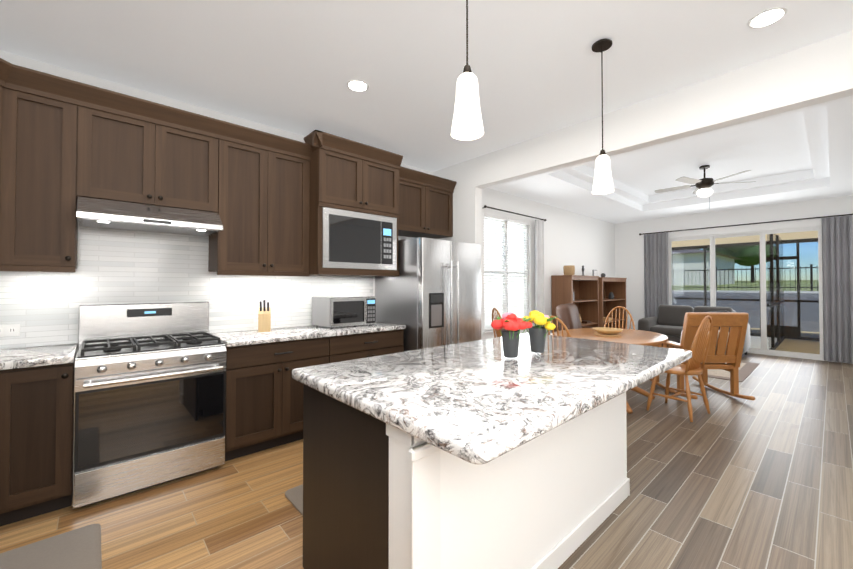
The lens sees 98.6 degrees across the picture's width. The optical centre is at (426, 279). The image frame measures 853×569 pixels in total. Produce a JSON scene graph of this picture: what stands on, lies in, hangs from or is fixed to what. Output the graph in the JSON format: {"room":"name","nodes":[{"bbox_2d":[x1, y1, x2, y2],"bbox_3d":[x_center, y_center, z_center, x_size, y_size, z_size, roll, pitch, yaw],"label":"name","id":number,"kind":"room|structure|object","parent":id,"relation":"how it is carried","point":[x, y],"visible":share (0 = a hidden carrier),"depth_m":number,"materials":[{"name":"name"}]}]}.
{"room":"kitchen","nodes":[
{"label":"kitchen","id":0,"kind":"room"},
{"bbox_2d":[0,50,614,349],"bbox_3d":[0.684,-0.015,5.618,10.970,2.880,0.150,1,-1,-42],"label":"wall","id":1,"kind":"structure","parent":0,"point":[578,241],"depth_m":6.66,"materials":[{"name":"paint"}]},
{"bbox_2d":[0,58,19,269],"bbox_3d":[-2.749,-0.634,1.994,0.693,1.090,0.636,1,-1,-42],"label":"upper cabinet","id":2,"kind":"object","parent":1,"relation":"attached to","point":[9,84],"depth_m":2.20,"materials":[{"name":"brown wood"}]},
{"bbox_2d":[16,78,95,269],"bbox_3d":[-2.493,-0.628,2.390,0.453,1.090,0.392,1,-1,-42],"label":"upper cabinet","id":3,"kind":"object","parent":1,"relation":"attached to","point":[56,140],"depth_m":2.33,"materials":[{"name":"brown wood"}]},
{"bbox_2d":[92,102,219,213],"bbox_3d":[-2.090,-0.855,2.798,0.825,0.625,0.329,1,-1,-42],"label":"upper cabinet","id":4,"kind":"object","parent":1,"relation":"attached to","point":[141,158],"depth_m":2.67,"materials":[{"name":"brown wood"}]},
{"bbox_2d":[76,197,222,235],"bbox_3d":[-2.033,-0.457,2.732,0.816,0.163,0.496,1,-1,-42],"label":"range hood","id":5,"kind":"object","parent":4,"relation":"attached to","point":[101,213],"visible":1,"depth_m":2.58,"materials":[{"name":"silver metal"}]},
{"bbox_2d":[0,226,372,348],"bbox_3d":[-1.928,0.023,3.154,3.490,1.130,0.009,1,-1,-42],"label":"backsplash","id":6,"kind":"structure","parent":1,"relation":"attached to","point":[117,266],"depth_m":2.89,"materials":[{"name":"tile"}]},
{"bbox_2d":[0,324,19,336],"bbox_3d":[-2.750,0.331,2.396,0.130,0.080,0.008,1,-1,-42],"label":"electrical outlet plate","id":7,"kind":"object","parent":6,"relation":"attached to","point":[6,330],"visible":1,"depth_m":2.41,"materials":[{"name":"white plastic"}]},
{"bbox_2d":[208,134,303,273],"bbox_3d":[-1.524,-0.614,3.305,0.839,1.090,0.329,1,-1,-42],"label":"upper cabinet","id":8,"kind":"object","parent":1,"relation":"attached to","point":[259,215],"depth_m":3.16,"materials":[{"name":"brown wood"}]},
{"bbox_2d":[288,142,399,276],"bbox_3d":[-0.830,-0.632,3.802,0.994,1.180,0.520,1,-1,-42],"label":"upper cabinet","id":9,"kind":"object","parent":1,"relation":"attached to","point":[318,203],"depth_m":3.53,"materials":[{"name":"brown wood"}]},
{"bbox_2d":[400,178,453,238],"bbox_3d":[-0.149,-0.846,4.505,0.955,0.590,0.394,1,-1,-42],"label":"upper cabinet","id":10,"kind":"object","parent":1,"relation":"attached to","point":[426,210],"depth_m":4.38,"materials":[{"name":"brown wood"}]},
{"bbox_2d":[483,217,527,333],"bbox_3d":[1.356,-0.096,6.181,1.360,1.880,0.135,1,-1,-42],"label":"window","id":11,"kind":"structure","parent":1,"relation":"in","point":[487,331],"depth_m":6.20,"materials":[{"name":"white plastic"}]},
{"bbox_2d":[484,213,529,330],"bbox_3d":[1.368,-0.116,6.168,1.276,1.836,0.040,1,-1,-42],"label":"window blinds","id":12,"kind":"object","parent":11,"relation":"attached to","point":[487,297],"visible":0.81,"depth_m":6.11,"materials":[{"name":"white plastic"}]},
{"bbox_2d":[483,205,545,220],"bbox_3d":[1.515,-1.106,6.199,1.784,0.044,0.121,1,-1,-42],"label":"curtain rod","id":13,"kind":"object","parent":1,"relation":"attached to","point":[485,206],"visible":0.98,"depth_m":6.04,"materials":[{"name":"black metal"}]},
{"bbox_2d":[535,219,544,326],"bbox_3d":[2.038,0.168,6.600,0.240,2.485,0.095,1,-1,-42],"label":"window curtain","id":14,"kind":"object","parent":13,"relation":"hanging from","point":[539,271],"visible":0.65,"depth_m":6.57,"materials":[{"name":"white fabric"}]},
{"bbox_2d":[0,347,852,568],"bbox_3d":[2.610,1.453,3.460,10.970,0.120,5.900,1,-1,-42],"label":"floor","id":15,"kind":"structure","parent":0,"point":[763,479],"depth_m":2.29,"materials":[{"name":"brown wood"}]},
{"bbox_2d":[0,349,76,526],"bbox_3d":[-2.411,0.932,2.243,0.372,0.884,0.683,1,-1,-42],"label":"base cabinet","id":16,"kind":"object","parent":15,"relation":"on","point":[37,401],"depth_m":2.08,"materials":[{"name":"brown wood"}]},
{"bbox_2d":[0,349,7,352],"bbox_3d":[-1.241,0.440,0.269,0.644,0.040,5.194,1,-1,-42],"label":"countertop","id":17,"kind":"structure","parent":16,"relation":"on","point":[1,350],"depth_m":2.32,"materials":[{"name":"white stone"}]},
{"bbox_2d":[0,343,77,368],"bbox_3d":[-2.409,0.470,2.279,0.334,0.040,0.644,1,-1,-42],"label":"countertop","id":18,"kind":"structure","parent":16,"relation":"on","point":[38,355],"depth_m":2.17,"materials":[{"name":"white stone"}]},
{"bbox_2d":[0,524,101,568],"bbox_3d":[-1.498,1.353,1.368,0.435,0.013,1.490,1,-1,-42],"label":"kitchen mat","id":19,"kind":"object","parent":15,"relation":"on","point":[79,548],"visible":0.96,"depth_m":1.81,"materials":[{"name":"grey fabric"}]},
{"bbox_2d":[73,302,226,508],"bbox_3d":[-1.953,0.780,2.625,0.804,1.200,0.721,1,-1,-42],"label":"range","id":20,"kind":"object","parent":15,"relation":"on","point":[150,396],"visible":1,"depth_m":2.43,"materials":[{"name":"silver metal"}]},
{"bbox_2d":[211,337,339,460],"bbox_3d":[-1.355,0.947,3.242,0.903,0.884,0.614,1,-1,-42],"label":"base cabinet","id":21,"kind":"object","parent":15,"relation":"on","point":[264,400],"depth_m":2.93,"materials":[{"name":"brown wood"}]},
{"bbox_2d":[210,321,405,348],"bbox_3d":[-1.056,0.489,3.498,1.684,0.040,0.644,1,-1,-42],"label":"countertop","id":22,"kind":"structure","parent":21,"relation":"on","point":[299,333],"depth_m":3.23,"materials":[{"name":"white stone"}]},
{"bbox_2d":[258,300,270,331],"bbox_3d":[-1.451,0.320,3.288,0.100,0.288,0.166,0,-1,-22],"label":"knife block","id":23,"kind":"object","parent":22,"relation":"on","point":[264,318],"visible":1,"depth_m":3.25,"materials":[{"name":"beige wood"}]},
{"bbox_2d":[312,296,375,328],"bbox_3d":[-0.831,0.321,3.747,0.520,0.300,0.432,1,-1,-42],"label":"microwave","id":24,"kind":"object","parent":22,"relation":"on","point":[331,312],"visible":1,"depth_m":3.59,"materials":[{"name":"silver metal"}]},
{"bbox_2d":[285,484,302,514],"bbox_3d":[-0.455,1.370,2.455,0.830,0.013,0.490,1,-1,-42],"label":"area rug","id":25,"kind":"object","parent":15,"relation":"on","point":[294,496],"visible":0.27,"depth_m":2.30,"materials":[{"name":"grey fabric"}]},
{"bbox_2d":[340,329,403,360],"bbox_3d":[-0.783,0.955,3.758,0.921,0.884,0.614,1,-1,-42],"label":"base cabinet","id":26,"kind":"object","parent":15,"relation":"on","point":[361,345],"depth_m":3.57,"materials":[{"name":"brown wood"}]},
{"bbox_2d":[375,237,480,351],"bbox_3d":[0.045,0.490,4.274,0.930,1.830,0.918,1,-1,-42],"label":"refrigerator","id":27,"kind":"object","parent":15,"relation":"on","point":[429,296],"visible":0.6,"depth_m":3.90,"materials":[{"name":"silver metal"}]},
{"bbox_2d":[303,389,629,568],"bbox_3d":[0.348,0.929,2.042,1.830,0.884,0.870,1,-1,-42],"label":"kitchen island","id":28,"kind":"object","parent":15,"relation":"on","point":[375,497],"depth_m":1.49,"materials":[{"name":"white paint"}]},
{"bbox_2d":[292,333,691,468],"bbox_3d":[0.499,0.460,2.037,2.070,0.044,1.190,1,-1,-42],"label":"island countertop","id":29,"kind":"structure","parent":28,"relation":"on","point":[472,403],"depth_m":1.51,"materials":[{"name":"white stone"}]},
{"bbox_2d":[491,312,532,357],"bbox_3d":[0.483,0.312,2.096,0.228,0.252,0.233,1,-1,-42],"label":"flowers","id":30,"kind":"object","parent":29,"relation":"on","point":[512,324],"visible":1,"depth_m":2.06,"materials":[{"name":"red plant"}]},
{"bbox_2d":[523,310,557,352],"bbox_3d":[0.688,0.314,2.260,0.206,0.252,0.242,1,-1,-42],"label":"flowers","id":31,"kind":"object","parent":29,"relation":"on","point":[537,334],"visible":0.9,"depth_m":2.21,"materials":[{"name":"yellow plant"}]},
{"bbox_2d":[492,308,503,337],"bbox_3d":[1.155,0.898,4.983,0.507,1.040,0.454,0,-1,-12],"label":"chair","id":32,"kind":"object","parent":15,"relation":"on","point":[498,333],"visible":0.21,"depth_m":4.99,"materials":[{"name":"brown wood"}]},
{"bbox_2d":[540,316,570,336],"bbox_3d":[1.419,0.881,3.846,0.454,1.040,0.507,-1,-1,43],"label":"chair","id":33,"kind":"object","parent":15,"relation":"on","point":[563,325],"visible":0.12,"depth_m":3.63,"materials":[{"name":"brown wood"}]},
{"bbox_2d":[551,275,598,332],"bbox_3d":[2.959,0.686,7.251,1.174,1.528,0.415,1,-1,-42],"label":"bookcase","id":34,"kind":"object","parent":15,"relation":"on","point":[581,292],"visible":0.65,"depth_m":7.48,"materials":[{"name":"brown wood"}]},
{"bbox_2d":[563,265,574,274],"bbox_3d":[2.757,-0.177,7.092,0.210,0.191,0.210,1,-1,-42],"label":"basket","id":35,"kind":"object","parent":34,"relation":"on","point":[568,269],"visible":0.94,"depth_m":7.01,"materials":[{"name":"wicker"}]},
{"bbox_2d":[556,303,595,330],"bbox_3d":[2.706,0.917,6.053,0.992,1.030,0.860,-1,-1,38],"label":"recliner","id":36,"kind":"object","parent":15,"relation":"on","point":[568,315],"visible":0.08,"depth_m":6.07,"materials":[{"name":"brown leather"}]},
{"bbox_2d":[551,328,667,413],"bbox_3d":[2.133,1.024,4.316,1.600,0.753,1.160,1,-1,-42],"label":"dining table","id":37,"kind":"object","parent":15,"relation":"on","point":[639,337],"visible":0.35,"depth_m":4.17,"materials":[{"name":"brown wood"}]},
{"bbox_2d":[592,327,622,336],"bbox_3d":[2.157,0.617,4.371,0.426,0.062,0.330,1,-1,-42],"label":"bowl","id":38,"kind":"object","parent":37,"relation":"on","point":[606,331],"visible":1,"depth_m":4.31,"materials":[{"name":"wood"}]},
{"bbox_2d":[599,277,626,328],"bbox_3d":[3.927,0.709,8.089,1.314,1.508,0.465,1,-1,-42],"label":"bookcase","id":39,"kind":"object","parent":15,"relation":"on","point":[612,292],"visible":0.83,"depth_m":8.42,"materials":[{"name":"brown wood"}]},
{"bbox_2d":[592,270,596,275],"bbox_3d":[3.593,-0.131,7.823,0.180,0.161,0.033,1,-1,-42],"label":"photo frame","id":40,"kind":"object","parent":39,"relation":"on","point":[594,272],"visible":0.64,"depth_m":7.77,"materials":[{"name":"silver metal"}]},
{"bbox_2d":[604,306,634,329],"bbox_3d":[2.672,0.901,5.149,0.454,1.040,0.507,-1,-1,38],"label":"chair","id":41,"kind":"object","parent":15,"relation":"on","point":[613,309],"visible":0.25,"depth_m":5.31,"materials":[{"name":"brown wood"}]},
{"bbox_2d":[646,316,711,421],"bbox_3d":[2.684,0.881,3.864,0.454,1.040,0.507,1,-1,-34],"label":"chair","id":42,"kind":"object","parent":15,"relation":"on","point":[701,342],"visible":0.77,"depth_m":3.75,"materials":[{"name":"brown wood"}]},
{"bbox_2d":[638,305,749,354],"bbox_3d":[5.360,0.994,7.428,0.920,0.918,1.720,1,-1,-42],"label":"sofa","id":43,"kind":"object","parent":15,"relation":"on","point":[668,321],"visible":0.4,"depth_m":7.58,"materials":[{"name":"fabric"}]},
{"bbox_2d":[650,312,754,399],"bbox_3d":[3.366,0.896,4.607,0.730,1.024,0.988,0,-1,3],"label":"rocking chair","id":44,"kind":"object","parent":15,"relation":"on","point":[726,347],"visible":0.52,"depth_m":4.29,"materials":[{"name":"brown wood"}]},
{"bbox_2d":[708,361,758,381],"bbox_3d":[4.416,1.431,6.348,1.780,0.008,1.830,1,-1,-42],"label":"living room rug","id":45,"kind":"object","parent":15,"relation":"on","point":[746,369],"visible":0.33,"depth_m":5.61,"materials":[{"name":"beige carpet"}]},
{"bbox_2d":[0,0,852,223],"bbox_3d":[2.610,-1.682,3.508,10.970,0.390,5.900,1,-1,-42],"label":"ceiling","id":46,"kind":"structure","parent":0,"point":[294,66],"depth_m":2.60,"materials":[{"name":"paint"}]},
{"bbox_2d":[346,80,368,91],"bbox_3d":[-0.530,-1.494,2.828,0.170,0.006,0.170,1,-1,-42],"label":"recessed light","id":47,"kind":"object","parent":46,"relation":"in","point":[358,85],"visible":1,"depth_m":2.82,"materials":[{"name":"white"}]},
{"bbox_2d":[451,0,483,139],"bbox_3d":[0.159,-1.043,1.437,0.128,0.950,0.128,1,-1,-42],"label":"pendant light","id":48,"kind":"object","parent":46,"relation":"hanging from","point":[467,123],"visible":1,"depth_m":1.40,"materials":[{"name":"white glass"}]},
{"bbox_2d":[592,39,613,193],"bbox_3d":[1.115,-1.030,2.325,0.128,0.950,0.128,1,-1,-42],"label":"pendant light","id":49,"kind":"object","parent":46,"relation":"hanging from","point":[603,183],"visible":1,"depth_m":2.30,"materials":[{"name":"white glass"}]},
{"bbox_2d":[654,165,755,207],"bbox_3d":[4.179,-1.385,5.585,1.278,0.680,1.233,1,-1,-42],"label":"ceiling fan","id":50,"kind":"object","parent":46,"relation":"hanging from","point":[703,186],"visible":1,"depth_m":5.49,"materials":[{"name":"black metal"}]},
{"bbox_2d":[748,7,787,28],"bbox_3d":[1.960,-1.505,2.112,0.170,0.006,0.170,1,-1,-42],"label":"recessed light","id":51,"kind":"object","parent":46,"relation":"in","point":[768,17],"visible":1,"depth_m":2.10,"materials":[{"name":"white"}]},
{"bbox_2d":[432,158,481,339],"bbox_3d":[0.380,-0.028,4.731,0.130,2.880,0.760,1,-1,-42],"label":"wall","id":52,"kind":"structure","parent":0,"point":[467,210],"depth_m":4.53,"materials":[{"name":"paint"}]},
{"bbox_2d":[475,31,852,187],"bbox_3d":[2.255,-1.325,2.671,0.130,0.350,4.840,1,-1,-42],"label":"header beam","id":53,"kind":"structure","parent":0,"point":[814,74],"depth_m":2.80,"materials":[{"name":"paint"}]},
{"bbox_2d":[615,195,852,361],"bbox_3d":[6.628,0.008,7.105,0.150,2.880,5.600,1,-1,-42],"label":"wall","id":54,"kind":"structure","parent":0,"point":[629,252],"depth_m":7.87,"materials":[{"name":"paint"}]},
{"bbox_2d":[639,214,852,234],"bbox_3d":[6.188,-1.093,7.426,0.094,0.050,3.410,1,-1,-42],"label":"curtain rod","id":55,"kind":"object","parent":54,"relation":"attached to","point":[750,223],"visible":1,"depth_m":7.16,"materials":[{"name":"black metal"}]},
{"bbox_2d":[644,232,668,317],"bbox_3d":[5.264,0.192,8.398,0.107,2.510,0.490,1,-1,-42],"label":"door curtain","id":56,"kind":"object","parent":55,"relation":"hanging from","point":[656,282],"visible":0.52,"depth_m":8.41,"materials":[{"name":"grey fabric"}]},
{"bbox_2d":[821,215,852,363],"bbox_3d":[7.116,0.161,6.344,0.107,2.510,0.360,1,-1,-42],"label":"door curtain","id":57,"kind":"object","parent":55,"relation":"hanging from","point":[837,257],"visible":1,"depth_m":6.34,"materials":[{"name":"grey fabric"}]},
{"bbox_2d":[668,225,825,360],"bbox_3d":[6.306,0.248,7.444,0.110,2.410,2.420,1,-1,-42],"label":"sliding door","id":58,"kind":"structure","parent":54,"relation":"in","point":[763,349],"depth_m":7.13,"materials":[{"name":"clear glass"}]},
{"label":"outside","id":59,"kind":"structure","parent":0,"visible":0},
{"bbox_2d":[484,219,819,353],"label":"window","id":60,"kind":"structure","parent":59,"point":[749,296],"depth_m":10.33,"materials":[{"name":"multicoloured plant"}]}
]}

